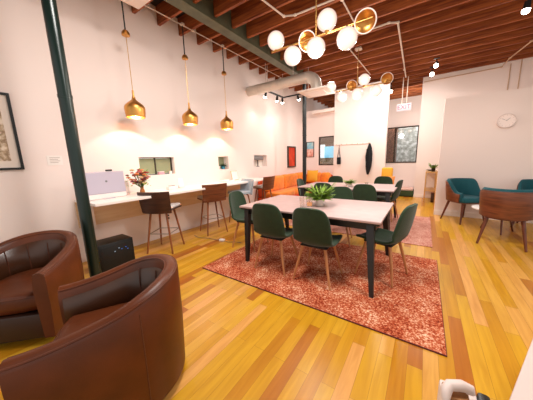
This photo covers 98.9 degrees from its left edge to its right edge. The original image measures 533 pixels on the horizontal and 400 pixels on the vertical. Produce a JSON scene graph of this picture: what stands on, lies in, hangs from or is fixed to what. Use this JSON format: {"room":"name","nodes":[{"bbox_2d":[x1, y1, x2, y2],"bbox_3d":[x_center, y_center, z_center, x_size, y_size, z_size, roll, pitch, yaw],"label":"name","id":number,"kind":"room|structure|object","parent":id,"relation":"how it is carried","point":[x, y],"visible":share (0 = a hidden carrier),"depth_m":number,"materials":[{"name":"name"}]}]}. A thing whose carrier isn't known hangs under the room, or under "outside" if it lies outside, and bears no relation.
{"room":"common room","nodes":[
{"label":"common room","id":0,"kind":"room"},
{"bbox_2d":[0,0,330,262],"bbox_3d":[-0.469,-1.714,6.229,0.220,3.950,13.100,5,12,34],"label":"wall","id":1,"kind":"structure","parent":0,"point":[38,197],"depth_m":3.55,"materials":[{"name":"beige paint"}]},
{"bbox_2d":[0,92,24,169],"bbox_3d":[-3.090,-0.709,2.290,0.030,0.840,0.800,5,12,34],"label":"framed print","id":2,"kind":"object","parent":1,"relation":"attached to","point":[11,158],"visible":1,"depth_m":2.56,"materials":[{"name":"black"}]},
{"bbox_2d":[46,156,62,164],"bbox_3d":[-2.700,-0.506,2.911,0.005,0.120,0.150,5,12,34],"label":"notice","id":3,"kind":"object","parent":1,"relation":"attached to","point":[51,160],"visible":1,"depth_m":2.91,"materials":[{"name":"white paper"}]},
{"bbox_2d":[138,157,172,175],"bbox_3d":[-2.008,-0.611,4.106,0.050,0.310,0.650,5,12,34],"label":"window","id":4,"kind":"structure","parent":1,"relation":"in","point":[154,165],"depth_m":4.11,"materials":[{"name":"beige glass"}]},
{"bbox_2d":[74,178,262,228],"bbox_3d":[-1.268,-0.053,4.447,0.710,0.450,3.720,5,12,34],"label":"countertop","id":5,"kind":"structure","parent":1,"relation":"attached to","point":[121,207],"depth_m":3.65,"materials":[{"name":"white"}]},
{"bbox_2d":[85,171,126,199],"bbox_3d":[-2.200,-0.203,3.122,0.150,0.369,0.470,5,12,34],"label":"desktop computer","id":6,"kind":"object","parent":5,"relation":"on","point":[109,184],"visible":0.83,"depth_m":3.09,"materials":[{"name":"purple metal"}]},
{"bbox_2d":[124,180,129,193],"bbox_3d":[-2.184,-0.193,3.465,0.102,0.220,0.150,5,12,34],"label":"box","id":7,"kind":"object","parent":5,"relation":"on","point":[126,181],"visible":0.4,"depth_m":3.47,"materials":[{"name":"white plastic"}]},
{"bbox_2d":[166,185,176,189],"bbox_3d":[-1.638,-0.218,3.944,0.100,0.071,0.160,5,12,34],"label":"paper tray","id":8,"kind":"object","parent":5,"relation":"on","point":[172,187],"visible":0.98,"depth_m":3.90,"materials":[{"name":"white plastic"}]},
{"bbox_2d":[177,178,183,187],"bbox_3d":[-1.555,-0.306,4.115,0.080,0.176,0.100,5,12,34],"label":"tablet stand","id":9,"kind":"object","parent":5,"relation":"on","point":[180,180],"visible":1,"depth_m":4.10,"materials":[{"name":"white plastic"}]},
{"bbox_2d":[218,179,234,182],"bbox_3d":[-0.886,-0.424,5.058,0.220,0.044,0.300,4,11,29],"label":"paper stack","id":10,"kind":"object","parent":5,"relation":"on","point":[226,180],"visible":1,"depth_m":4.97,"materials":[{"name":"white paper"}]},
{"bbox_2d":[230,171,238,179],"bbox_3d":[-0.760,-0.584,5.433,0.054,0.216,0.220,5,12,34],"label":"sign holder","id":11,"kind":"object","parent":5,"relation":"on","point":[234,175],"visible":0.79,"depth_m":5.42,"materials":[{"name":"white plastic"}]},
{"bbox_3d":[-1.881,-0.146,3.454,0.072,0.115,0.072,5,12,34],"label":"vase","id":12,"kind":"object","parent":5,"relation":"on","visible":0},
{"bbox_2d":[125,168,150,187],"bbox_3d":[-1.905,-0.310,3.385,0.338,0.319,0.380,-7,11,-28],"label":"bouquet","id":13,"kind":"object","parent":12,"relation":"in","point":[139,172],"visible":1,"depth_m":3.36,"materials":[{"name":"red plant"}]},
{"bbox_2d":[218,157,224,168],"bbox_3d":[-1.126,-0.883,5.438,0.030,0.300,0.330,5,12,34],"label":"window","id":14,"kind":"structure","parent":1,"relation":"in","point":[221,160],"depth_m":5.48,"materials":[{"name":"beige paint"}]},
{"bbox_2d":[254,155,262,166],"bbox_3d":[-0.286,-1.136,6.636,0.030,0.320,0.620,5,12,34],"label":"window","id":15,"kind":"structure","parent":1,"relation":"in","point":[260,162],"depth_m":6.72,"materials":[{"name":"beige paint"}]},
{"bbox_2d":[254,156,262,166],"bbox_3d":[-0.264,-1.108,6.540,0.110,0.295,0.460,5,12,34],"label":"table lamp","id":16,"kind":"object","parent":1,"relation":"on","point":[257,158],"visible":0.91,"depth_m":6.53,"materials":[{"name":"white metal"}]},
{"bbox_2d":[246,66,334,97],"bbox_3d":[0.424,-2.806,5.266,2.169,0.917,0.600,5,12,34],"label":"air duct","id":17,"kind":"object","parent":1,"relation":"attached to","point":[310,77],"visible":0.98,"depth_m":5.05,"materials":[{"name":"silver metal"}]},
{"bbox_2d":[297,85,334,97],"bbox_3d":[1.076,-2.318,4.907,0.620,0.030,0.600,5,12,34],"label":"diffuser","id":18,"kind":"object","parent":17,"relation":"attached to","point":[321,90],"depth_m":4.83,"materials":[{"name":"beige paint"}]},
{"bbox_2d":[287,146,295,167],"bbox_3d":[0.885,-1.515,8.005,0.050,0.720,0.560,5,12,34],"label":"framed picture","id":19,"kind":"object","parent":1,"relation":"attached to","point":[291,150],"visible":1,"depth_m":7.99,"materials":[{"name":"brown metal"}]},
{"bbox_2d":[0,196,532,399],"bbox_3d":[2.108,0.571,4.510,12.500,0.100,14.500,5,12,34],"label":"floor","id":20,"kind":"structure","parent":0,"point":[242,341],"depth_m":1.80,"materials":[{"name":"wood"}]},
{"bbox_2d":[0,230,84,343],"bbox_3d":[-2.057,0.714,1.995,0.714,0.740,0.708,-4,10,-11],"label":"leather armchair","id":21,"kind":"object","parent":20,"relation":"on","point":[33,266],"visible":0.94,"depth_m":1.83,"materials":[{"name":"brown leather"}]},
{"bbox_2d":[0,267,42,315],"bbox_3d":[-2.048,0.750,1.958,0.490,0.158,0.572,-4,10,-11],"label":"seat cushion","id":22,"kind":"object","parent":21,"relation":"on","point":[16,292],"depth_m":1.75,"materials":[{"name":"leather"}]},
{"bbox_2d":[41,0,101,276],"bbox_3d":[-1.996,-0.786,2.310,0.240,3.580,0.240,5,12,34],"label":"steel column","id":23,"kind":"structure","parent":20,"relation":"on","point":[49,7],"depth_m":2.29,"materials":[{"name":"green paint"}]},
{"bbox_2d":[0,254,184,399],"bbox_3d":[-0.887,0.786,1.392,0.708,0.740,0.714,-7,11,-25],"label":"leather armchair","id":24,"kind":"object","parent":20,"relation":"on","point":[121,336],"visible":1,"depth_m":1.14,"materials":[{"name":"brown leather"}]},
{"bbox_2d":[55,302,127,339],"bbox_3d":[-0.925,0.819,1.379,0.572,0.158,0.490,-7,11,-25],"label":"seat cushion","id":25,"kind":"object","parent":24,"relation":"on","point":[76,319],"depth_m":1.46,"materials":[{"name":"leather"}]},
{"bbox_2d":[96,234,134,272],"bbox_3d":[-2.005,0.710,2.987,0.298,0.400,0.400,5,12,34],"label":"equipment box","id":26,"kind":"object","parent":20,"relation":"on","point":[114,251],"visible":0.59,"depth_m":2.89,"materials":[{"name":"black plastic"}]},
{"bbox_2d":[137,192,184,253],"bbox_3d":[-1.613,0.320,3.550,0.490,0.952,0.471,-1,10,5],"label":"bar stool","id":27,"kind":"object","parent":20,"relation":"on","point":[159,203],"visible":0.97,"depth_m":3.34,"materials":[{"name":"brown wood"}]},
{"bbox_2d":[197,183,227,235],"bbox_3d":[-1.038,0.154,4.391,0.490,0.952,0.471,-9,12,-35],"label":"bar stool","id":28,"kind":"object","parent":20,"relation":"on","point":[213,192],"visible":0.98,"depth_m":4.21,"materials":[{"name":"brown wood"}]},
{"bbox_2d":[228,179,253,221],"bbox_3d":[-0.548,0.029,5.013,0.471,0.952,0.490,-9,13,-37],"label":"bar stool","id":29,"kind":"object","parent":20,"relation":"on","point":[246,188],"visible":0.63,"depth_m":4.97,"materials":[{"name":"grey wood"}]},
{"bbox_2d":[253,176,274,201],"bbox_3d":[-0.057,-0.133,5.845,0.471,0.952,0.490,6,12,36],"label":"bar stool","id":30,"kind":"object","parent":20,"relation":"on","point":[268,182],"visible":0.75,"depth_m":5.65,"materials":[{"name":"brown wood"}]},
{"bbox_2d":[258,172,332,200],"bbox_3d":[1.065,-0.397,7.340,1.220,0.880,2.910,5,12,34],"label":"sectional sofa","id":31,"kind":"object","parent":20,"relation":"on","point":[286,184],"visible":0.42,"depth_m":6.96,"materials":[{"name":"orange fabric"}]},
{"bbox_2d":[265,175,283,192],"bbox_3d":[0.218,-0.487,6.734,0.230,0.440,0.900,5,12,34],"label":"cushion","id":32,"kind":"object","parent":31,"relation":"on","point":[279,179],"depth_m":6.72,"materials":[{"name":"orange fabric"}]},
{"bbox_2d":[266,189,294,197],"bbox_3d":[0.424,-0.183,6.631,0.490,0.175,0.930,5,12,34],"label":"seat cushion","id":33,"kind":"object","parent":31,"relation":"on","point":[275,192],"depth_m":6.45,"materials":[{"name":"orange fabric"}]},
{"bbox_2d":[282,173,297,188],"bbox_3d":[0.738,-0.635,7.478,0.230,0.440,0.900,5,12,34],"label":"cushion","id":34,"kind":"object","parent":31,"relation":"on","point":[290,180],"depth_m":7.32,"materials":[{"name":"orange fabric"}]},
{"bbox_2d":[284,186,298,193],"bbox_3d":[0.956,-0.334,7.392,0.490,0.175,0.930,5,12,34],"label":"seat cushion","id":35,"kind":"object","parent":31,"relation":"on","point":[295,188],"depth_m":7.08,"materials":[{"name":"orange fabric"}]},
{"bbox_2d":[296,172,306,179],"bbox_3d":[1.205,-0.767,8.146,0.230,0.440,0.710,5,12,34],"label":"cushion","id":36,"kind":"object","parent":31,"relation":"on","point":[300,174],"depth_m":7.96,"materials":[{"name":"orange fabric"}]},
{"bbox_2d":[306,170,317,181],"bbox_3d":[1.619,-0.851,8.093,0.420,0.411,0.153,5,12,34],"label":"throw pillow","id":37,"kind":"object","parent":31,"relation":"on","point":[311,174],"visible":0.99,"depth_m":8.04,"materials":[{"name":"orange fabric"}]},
{"bbox_2d":[308,172,320,182],"bbox_3d":[1.757,-0.795,8.267,0.500,0.420,0.260,5,12,34],"label":"cushion","id":38,"kind":"object","parent":31,"relation":"on","point":[319,173],"depth_m":8.07,"materials":[{"name":"orange fabric"}]},
{"bbox_2d":[321,172,330,181],"bbox_3d":[2.095,-0.764,8.037,0.320,0.420,0.260,5,12,34],"label":"cushion","id":39,"kind":"object","parent":31,"relation":"on","point":[325,176],"depth_m":7.93,"materials":[{"name":"orange fabric"}]},
{"bbox_2d":[302,84,306,184],"bbox_3d":[1.142,-1.684,6.853,0.240,3.580,0.240,5,12,34],"label":"steel column","id":40,"kind":"structure","parent":20,"relation":"on","point":[304,135],"depth_m":6.75,"materials":[{"name":"black metal"}]},
{"bbox_2d":[203,235,446,356],"bbox_3d":[0.692,0.832,2.956,2.499,0.010,1.750,5,12,34],"label":"area rug","id":41,"kind":"object","parent":20,"relation":"on","point":[410,311],"visible":0.77,"depth_m":2.45,"materials":[{"name":"red carpet"}]},
{"bbox_2d":[229,191,268,251],"bbox_3d":[-0.295,0.298,3.623,0.526,0.863,0.453,4,12,29],"label":"dining chair","id":42,"kind":"object","parent":41,"relation":"on","point":[236,198],"visible":0.63,"depth_m":3.60,"materials":[{"name":"green fabric"}]},
{"bbox_2d":[252,203,299,275],"bbox_3d":[0.110,0.424,2.845,0.453,0.863,0.526,5,12,32],"label":"dining chair","id":43,"kind":"object","parent":41,"relation":"on","point":[268,222],"visible":0.98,"depth_m":2.64,"materials":[{"name":"green fabric"}]},
{"bbox_2d":[239,195,393,297],"bbox_3d":[0.643,0.427,3.105,1.760,0.730,1.204,5,12,34],"label":"dining table","id":44,"kind":"object","parent":41,"relation":"on","point":[368,216],"visible":0.89,"depth_m":2.76,"materials":[{"name":"white wood"}]},
{"bbox_2d":[299,197,303,206],"bbox_3d":[0.456,0.025,2.937,0.062,0.130,0.062,5,12,34],"label":"drinking glass","id":45,"kind":"object","parent":44,"relation":"on","point":[301,198],"visible":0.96,"depth_m":2.91,"materials":[{"name":"white"}]},
{"bbox_2d":[307,200,311,206],"bbox_3d":[0.560,0.045,2.967,0.076,0.075,0.076,5,12,34],"label":"candle jar","id":46,"kind":"object","parent":44,"relation":"on","point":[309,202],"visible":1,"depth_m":2.94,"materials":[{"name":"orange glass"}]},
{"bbox_2d":[305,183,335,205],"bbox_3d":[0.710,-0.078,2.985,0.446,0.302,0.438,-9,12,-36],"label":"potted fern","id":47,"kind":"object","parent":44,"relation":"on","point":[320,195],"visible":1,"depth_m":2.93,"materials":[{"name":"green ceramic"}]},
{"bbox_2d":[292,207,342,289],"bbox_3d":[0.563,0.465,2.537,0.453,0.863,0.526,5,12,34],"label":"dining chair","id":48,"kind":"object","parent":41,"relation":"on","point":[311,226],"visible":1,"depth_m":2.33,"materials":[{"name":"green fabric"}]},
{"bbox_2d":[329,187,352,245],"bbox_3d":[1.169,0.237,3.720,0.453,0.863,0.526,3,11,24],"label":"dining chair","id":49,"kind":"object","parent":41,"relation":"on","point":[341,192],"visible":0.37,"depth_m":3.83,"materials":[{"name":"green fabric"}]},
{"bbox_2d":[354,203,417,287],"bbox_3d":[1.343,0.437,2.561,0.453,0.863,0.526,-10,13,-40],"label":"dining chair","id":50,"kind":"object","parent":41,"relation":"on","point":[384,237],"visible":0.9,"depth_m":2.38,"materials":[{"name":"green fabric"}]},
{"bbox_2d":[320,158,332,163],"bbox_3d":[2.370,-1.337,11.056,4.100,1.360,0.400,5,12,34],"label":"hedge","id":51,"kind":"object","parent":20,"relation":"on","point":[322,160],"visible":0.02,"depth_m":10.45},
{"bbox_2d":[320,145,333,157],"bbox_3d":[2.609,-1.770,11.483,4.350,2.050,0.100,5,12,34],"label":"shopfront","id":52,"kind":"object","parent":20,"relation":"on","point":[325,152],"visible":0.07,"depth_m":11.08,"materials":[{"name":"blue glass"}]},
{"bbox_2d":[284,214,431,247],"bbox_3d":[1.956,0.448,4.913,2.589,0.010,1.990,5,12,34],"label":"area rug","id":53,"kind":"object","parent":20,"relation":"on","point":[419,234],"visible":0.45,"depth_m":4.21,"materials":[{"name":"red carpet"}]},
{"bbox_2d":[297,178,308,195],"bbox_3d":[1.021,-0.090,5.593,0.526,0.863,0.453,4,12,30],"label":"dining chair","id":54,"kind":"object","parent":53,"relation":"on","point":[300,182],"visible":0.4,"depth_m":5.64,"materials":[{"name":"green fabric"}]},
{"bbox_2d":[314,183,331,190],"bbox_3d":[1.263,0.040,4.819,0.453,0.863,0.526,5,12,34],"label":"dining chair","id":55,"kind":"object","parent":53,"relation":"on","point":[318,185],"visible":0.27,"depth_m":4.55,"materials":[{"name":"green fabric"}]},
{"bbox_2d":[328,176,342,182],"bbox_3d":[1.755,-0.192,6.044,0.453,0.863,0.526,6,12,36],"label":"dining chair","id":56,"kind":"object","parent":53,"relation":"on","point":[338,179],"visible":0.27,"depth_m":6.15,"materials":[{"name":"green fabric"}]},
{"bbox_2d":[298,182,396,229],"bbox_3d":[1.770,0.049,5.048,1.900,0.730,1.204,5,12,34],"label":"dining table","id":57,"kind":"object","parent":53,"relation":"on","point":[386,190],"visible":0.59,"depth_m":4.87,"materials":[{"name":"white wood"}]},
{"bbox_2d":[343,179,354,186],"bbox_3d":[1.776,-0.368,4.896,0.302,0.143,0.296,5,12,34],"label":"potted plant","id":58,"kind":"object","parent":57,"relation":"on","point":[348,183],"visible":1,"depth_m":4.84,"materials":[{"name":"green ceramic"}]},
{"bbox_2d":[352,184,376,201],"bbox_3d":[1.906,0.098,4.381,0.453,0.863,0.526,5,12,34],"label":"dining chair","id":59,"kind":"object","parent":53,"relation":"on","point":[364,192],"visible":0.46,"depth_m":4.13,"materials":[{"name":"green fabric"}]},
{"bbox_2d":[374,176,392,195],"bbox_3d":[2.766,-0.121,5.475,0.453,0.863,0.526,5,12,32],"label":"dining chair","id":60,"kind":"object","parent":53,"relation":"on","point":[381,179],"visible":0.3,"depth_m":5.60,"materials":[{"name":"green fabric"}]},
{"bbox_2d":[377,180,402,221],"bbox_3d":[2.587,-0.011,4.881,0.526,0.863,0.453,8,14,44],"label":"dining chair","id":61,"kind":"object","parent":53,"relation":"on","point":[395,195],"visible":0.83,"depth_m":4.69,"materials":[{"name":"green fabric"}]},
{"bbox_2d":[378,167,392,201],"bbox_3d":[3.458,-0.417,6.629,0.340,1.028,0.531,5,12,34],"label":"slipper chair","id":62,"kind":"object","parent":20,"relation":"on","point":[386,171],"visible":0.18,"depth_m":6.68,"materials":[{"name":"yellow fabric"}]},
{"bbox_2d":[386,128,397,161],"bbox_3d":[4.766,-1.904,9.146,0.710,3.000,1.000,5,12,34],"label":"brick pier","id":63,"kind":"object","parent":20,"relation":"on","point":[391,132],"visible":0.14,"depth_m":8.59,"materials":[{"name":"brown brick"}]},
{"bbox_2d":[399,187,413,196],"bbox_3d":[4.575,-0.306,7.989,0.970,0.270,0.560,5,12,34],"label":"window bench","id":64,"kind":"object","parent":20,"relation":"on","point":[405,191],"visible":0.47,"depth_m":7.63,"materials":[{"name":"green"}]},
{"bbox_2d":[423,170,437,202],"bbox_3d":[4.909,-0.426,6.843,0.280,0.885,0.840,5,12,34],"label":"console table","id":65,"kind":"object","parent":20,"relation":"on","point":[427,171],"visible":0.89,"depth_m":6.59,"materials":[{"name":"brown wood"}]},
{"bbox_2d":[425,187,434,190],"bbox_3d":[4.912,-0.322,6.861,0.250,0.015,0.800,5,12,34],"label":"shelf","id":66,"kind":"object","parent":65,"relation":"attached to","point":[426,188],"depth_m":6.78,"materials":[{"name":"brown wood"}]},
{"bbox_2d":[428,163,438,171],"bbox_3d":[4.780,-0.938,6.497,0.266,0.252,0.310,1,10,14],"label":"potted plant","id":67,"kind":"object","parent":65,"relation":"on","point":[433,167],"visible":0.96,"depth_m":6.50,"materials":[{"name":"green plant"}]},
{"bbox_2d":[430,192,434,202],"bbox_3d":[4.814,-0.072,6.608,0.096,0.275,0.150,5,12,34],"label":"storage basket","id":68,"kind":"object","parent":20,"relation":"on","point":[432,193],"visible":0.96,"depth_m":6.56,"materials":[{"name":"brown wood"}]},
{"bbox_2d":[440,178,484,224],"bbox_3d":[3.995,0.007,4.641,0.609,0.862,0.610,-2,10,-3],"label":"tub chair","id":69,"kind":"object","parent":20,"relation":"on","point":[463,191],"visible":0.89,"depth_m":4.61,"materials":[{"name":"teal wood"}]},
{"bbox_2d":[459,194,479,203],"bbox_3d":[3.996,-0.033,4.598,0.503,0.106,0.540,-2,10,-3],"label":"seat cushion","id":70,"kind":"object","parent":69,"relation":"on","point":[467,198],"depth_m":4.37,"materials":[{"name":"teal fabric"}]},
{"bbox_2d":[437,379,489,399],"bbox_3d":[0.829,0.975,0.964,0.178,0.416,0.205,5,12,34],"label":"case","id":71,"kind":"object","parent":20,"relation":"on","point":[449,389],"visible":1,"depth_m":0.95,"materials":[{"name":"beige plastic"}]},
{"bbox_2d":[471,205,512,234],"bbox_3d":[4.055,0.351,3.972,0.760,0.413,0.760,5,12,34],"label":"round table","id":72,"kind":"object","parent":20,"relation":"on","point":[472,206],"visible":0.21,"depth_m":3.96,"materials":[{"name":"white plastic"}]},
{"bbox_2d":[476,187,532,251],"bbox_3d":[3.541,0.242,3.387,0.610,0.862,0.609,-11,14,-42],"label":"tub chair","id":73,"kind":"object","parent":20,"relation":"on","point":[512,205],"visible":1,"depth_m":3.16,"materials":[{"name":"brown wood"}]},
{"bbox_2d":[509,339,532,399],"bbox_3d":[1.239,0.843,0.684,1.600,0.750,0.620,-8,12,-34],"label":"desk","id":74,"kind":"object","parent":20,"relation":"on","point":[523,388],"visible":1,"depth_m":0.61,"materials":[{"name":"beige laminate"}]},
{"bbox_2d":[510,179,532,226],"bbox_3d":[4.851,0.084,4.061,0.610,0.862,0.609,-8,12,-33],"label":"tub chair","id":75,"kind":"object","parent":20,"relation":"on","point":[524,184],"visible":0.3,"depth_m":4.23,"materials":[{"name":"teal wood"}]},
{"bbox_2d":[302,107,334,174],"bbox_3d":[2.517,-1.663,8.021,2.700,3.050,0.160,5,12,34],"label":"wall","id":76,"kind":"structure","parent":0,"point":[318,125],"depth_m":8.29,"materials":[{"name":"beige paint"}]},
{"bbox_2d":[306,142,313,156],"bbox_3d":[1.628,-1.876,8.486,0.300,0.560,0.025,5,12,34],"label":"framed poster","id":77,"kind":"object","parent":76,"relation":"attached to","point":[309,145],"visible":1,"depth_m":8.49,"materials":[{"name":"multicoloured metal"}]},
{"bbox_2d":[307,142,312,148],"bbox_3d":[1.626,-2.014,8.465,0.260,0.240,0.012,5,12,34],"label":"print","id":78,"kind":"object","parent":77,"relation":"on","point":[309,144],"depth_m":8.46},
{"bbox_2d":[307,149,312,156],"bbox_3d":[1.634,-1.759,8.511,0.260,0.280,0.012,5,12,34],"label":"print","id":79,"kind":"object","parent":77,"relation":"attached to","point":[309,151],"depth_m":8.51},
{"bbox_2d":[312,108,334,114],"bbox_3d":[1.981,-3.065,7.884,0.800,0.090,0.220,5,12,34],"label":"trim","id":80,"kind":"structure","parent":76,"relation":"attached to","point":[329,110],"depth_m":7.83,"materials":[{"name":"beige paint"}]},
{"bbox_2d":[319,136,333,164],"bbox_3d":[2.185,-1.761,8.171,0.630,1.010,0.078,5,12,34],"label":"window","id":81,"kind":"structure","parent":76,"relation":"in","point":[325,140],"depth_m":8.18,"materials":[{"name":"brown metal"}]},
{"bbox_2d":[320,137,333,144],"bbox_3d":[2.195,-2.111,8.138,0.560,0.250,0.008,5,12,34],"label":"roller blind","id":82,"kind":"object","parent":81,"relation":"attached to","point":[327,140],"depth_m":8.15,"materials":[{"name":"brown"}]},
{"bbox_2d":[316,200,324,205],"bbox_3d":[0.704,0.030,2.999,0.124,0.085,0.124,5,12,34],"label":"pot","id":83,"kind":"object","parent":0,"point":[318,202],"depth_m":2.95,"materials":[{"name":"white ceramic"}]},
{"bbox_2d":[131,0,532,107],"bbox_3d":[3.148,-3.148,3.048,9.700,0.370,14.500,5,12,34],"label":"ceiling","id":84,"kind":"structure","parent":0,"point":[465,34],"depth_m":4.53,"materials":[{"name":"brown wood"}]},
{"bbox_2d":[144,5,280,77],"bbox_3d":[-1.382,-2.968,3.901,0.055,0.045,6.700,5,12,34],"label":"conduit","id":85,"kind":"object","parent":84,"relation":"attached to","point":[181,23],"visible":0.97,"depth_m":4.10,"materials":[{"name":"beige metal"}]},
{"bbox_2d":[121,1,145,118],"bbox_3d":[-1.941,-2.000,3.209,0.276,1.605,0.276,5,12,34],"label":"pendant lamp","id":86,"kind":"object","parent":85,"relation":"hanging from","point":[133,109],"visible":1,"depth_m":3.23,"materials":[{"name":"gold metal"}]},
{"bbox_2d":[182,26,197,125],"bbox_3d":[-1.398,-2.154,3.986,0.276,1.605,0.276,5,12,34],"label":"pendant lamp","id":87,"kind":"object","parent":85,"relation":"hanging from","point":[189,118],"visible":1,"depth_m":4.00,"materials":[{"name":"gold metal"}]},
{"bbox_2d":[220,47,232,129],"bbox_3d":[-0.867,-2.304,4.747,0.276,1.605,0.276,5,12,34],"label":"pendant lamp","id":88,"kind":"object","parent":85,"relation":"hanging from","point":[226,123],"visible":1,"depth_m":4.76,"materials":[{"name":"gold metal"}]},
{"bbox_2d":[164,0,302,75],"bbox_3d":[-1.038,-3.019,3.526,0.200,0.335,7.900,5,12,34],"label":"steel beam","id":89,"kind":"structure","parent":84,"relation":"attached to","point":[202,11],"depth_m":3.98,"materials":[{"name":"green metal"}]},
{"bbox_2d":[121,0,149,8],"bbox_3d":[-1.816,-2.502,2.256,0.860,0.144,1.500,5,12,34],"label":"ceiling vent","id":90,"kind":"object","parent":89,"relation":"attached to","point":[138,4],"visible":1,"depth_m":2.97,"materials":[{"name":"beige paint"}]},
{"bbox_2d":[264,68,308,103],"bbox_3d":[0.519,-2.978,5.780,0.876,0.782,1.096,5,12,34],"label":"track light","id":91,"kind":"object","parent":84,"relation":"hanging from","point":[265,94],"visible":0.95,"depth_m":6.13,"materials":[{"name":"black metal"}]},
{"bbox_2d":[262,0,333,17],"bbox_3d":[0.047,-2.890,3.262,1.800,0.030,0.661,-6,11,-24],"label":"conduit","id":92,"kind":"object","parent":84,"relation":"attached to","point":[264,1],"visible":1,"depth_m":3.52,"materials":[{"name":"beige metal"}]},
{"bbox_2d":[268,0,376,65],"bbox_3d":[0.612,-2.318,2.821,1.412,1.050,0.236,5,12,34],"label":"globe chandelier","id":93,"kind":"object","parent":84,"relation":"hanging from","point":[309,42],"visible":1,"depth_m":2.76,"materials":[{"name":"beige glass"}]},
{"bbox_2d":[340,0,353,21],"bbox_3d":[1.166,-2.952,3.421,0.050,0.030,1.400,5,12,35],"label":"conduit","id":94,"kind":"object","parent":84,"relation":"attached to","point":[340,0],"visible":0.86,"depth_m":3.56,"materials":[{"name":"beige metal"}]},
{"bbox_2d":[349,49,369,73],"bbox_3d":[2.266,-3.359,5.537,0.024,0.024,2.201,6,12,36],"label":"conduit","id":95,"kind":"object","parent":84,"relation":"attached to","point":[349,49],"visible":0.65,"depth_m":5.43,"materials":[{"name":"beige metal"}]},
{"bbox_2d":[326,46,393,102],"bbox_3d":[1.991,-2.743,4.987,1.412,1.050,0.236,5,12,34],"label":"globe chandelier","id":96,"kind":"object","parent":84,"relation":"hanging from","point":[386,78],"visible":0.94,"depth_m":4.93,"materials":[{"name":"beige glass"}]},
{"bbox_2d":[357,21,405,77],"bbox_3d":[2.922,-3.363,5.472,0.736,0.041,3.485,5,12,34],"label":"conduit","id":97,"kind":"object","parent":84,"relation":"attached to","point":[389,22],"visible":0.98,"depth_m":4.26,"materials":[{"name":"beige"}]},
{"bbox_2d":[396,76,411,111],"bbox_3d":[4.155,-3.183,6.847,0.380,0.965,0.052,5,12,34],"label":"exit sign","id":98,"kind":"object","parent":84,"relation":"hanging from","point":[406,106],"visible":1,"depth_m":6.87,"materials":[{"name":"grey plastic"}]},
{"bbox_2d":[434,57,439,67],"bbox_3d":[4.085,-3.296,5.473,0.120,0.239,0.148,5,12,34],"label":"spotlight","id":99,"kind":"object","parent":84,"relation":"attached to","point":[436,64],"visible":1,"depth_m":5.46,"materials":[{"name":"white metal"}]},
{"bbox_2d":[424,40,532,81],"bbox_3d":[5.488,-3.249,4.793,1.369,0.108,4.234,-2,10,-1],"label":"conduit","id":100,"kind":"object","parent":84,"relation":"attached to","point":[530,40],"visible":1,"depth_m":6.05,"materials":[{"name":"beige metal"}]},
{"bbox_2d":[521,0,531,13],"bbox_3d":[3.812,-2.881,3.328,0.120,0.292,0.094,5,12,34],"label":"spotlight","id":101,"kind":"object","parent":84,"relation":"attached to","point":[526,8],"visible":1,"depth_m":3.32,"materials":[{"name":"black metal"}]},
{"bbox_2d":[333,81,390,183],"bbox_3d":[3.012,-1.820,7.421,1.595,3.540,0.199,5,12,34],"label":"wall","id":102,"kind":"structure","parent":0,"point":[364,119],"depth_m":7.26,"materials":[{"name":"beige paint"}]},
{"bbox_3d":[2.784,-1.827,7.411,1.120,0.033,0.068,5,12,34],"label":"rail","id":103,"kind":"object","parent":102,"relation":"attached to","visible":0},
{"bbox_2d":[337,147,340,163],"bbox_3d":[2.437,-1.528,7.671,0.130,0.652,0.060,5,12,34],"label":"shoulder bag","id":104,"kind":"object","parent":103,"relation":"hanging from","point":[338,158],"visible":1,"depth_m":7.67,"materials":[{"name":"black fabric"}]},
{"bbox_2d":[365,143,371,174],"bbox_3d":[3.206,-1.301,7.149,0.194,1.002,0.134,5,12,34],"label":"coat","id":105,"kind":"object","parent":103,"relation":"hanging from","point":[368,157],"visible":1,"depth_m":7.12,"materials":[{"name":"black fabric"}]},
{"bbox_2d":[385,95,421,194],"bbox_3d":[4.469,-1.874,8.223,1.660,3.280,0.160,5,12,34],"label":"wall","id":106,"kind":"structure","parent":0,"point":[405,172],"depth_m":7.89,"materials":[{"name":"beige paint"}]},
{"bbox_2d":[386,125,418,162],"bbox_3d":[4.691,-1.924,7.981,1.030,1.230,0.065,5,12,34],"label":"window","id":107,"kind":"structure","parent":106,"relation":"in","point":[395,128],"depth_m":7.96,"materials":[{"name":"grey glass"}]},
{"bbox_2d":[414,57,532,194],"bbox_3d":[7.229,-1.893,5.944,5.435,3.950,0.700,5,12,34],"label":"wall","id":108,"kind":"structure","parent":0,"point":[434,93],"depth_m":6.70,"materials":[{"name":"beige paint"}]},
{"bbox_2d":[413,194,430,197],"bbox_3d":[7.083,0.054,5.989,5.435,0.110,0.016,5,12,34],"label":"baseboard","id":109,"kind":"structure","parent":108,"relation":"attached to","point":[414,195],"depth_m":7.38,"materials":[{"name":"beige paint"}]},
{"bbox_2d":[434,87,532,222],"bbox_3d":[5.648,-0.753,3.876,4.350,2.520,0.140,5,12,34],"label":"wall","id":110,"kind":"structure","parent":0,"point":[473,145],"depth_m":4.60,"materials":[{"name":"beige paint"}]},
{"bbox_2d":[497,113,516,127],"bbox_3d":[4.597,-1.520,4.367,0.274,0.274,0.048,5,12,34],"label":"wall clock","id":111,"kind":"object","parent":110,"relation":"attached to","point":[506,120],"visible":1,"depth_m":4.35,"materials":[{"name":"beige plastic"}]},
{"label":"outside","id":112,"kind":"structure","parent":0,"visible":0},
{"bbox_2d":[396,127,417,161],"bbox_3d":[5.802,-2.067,9.317,3.200,3.200,0.300,5,12,34],"label":"wall","id":113,"kind":"structure","parent":112,"point":[407,137],"depth_m":9.20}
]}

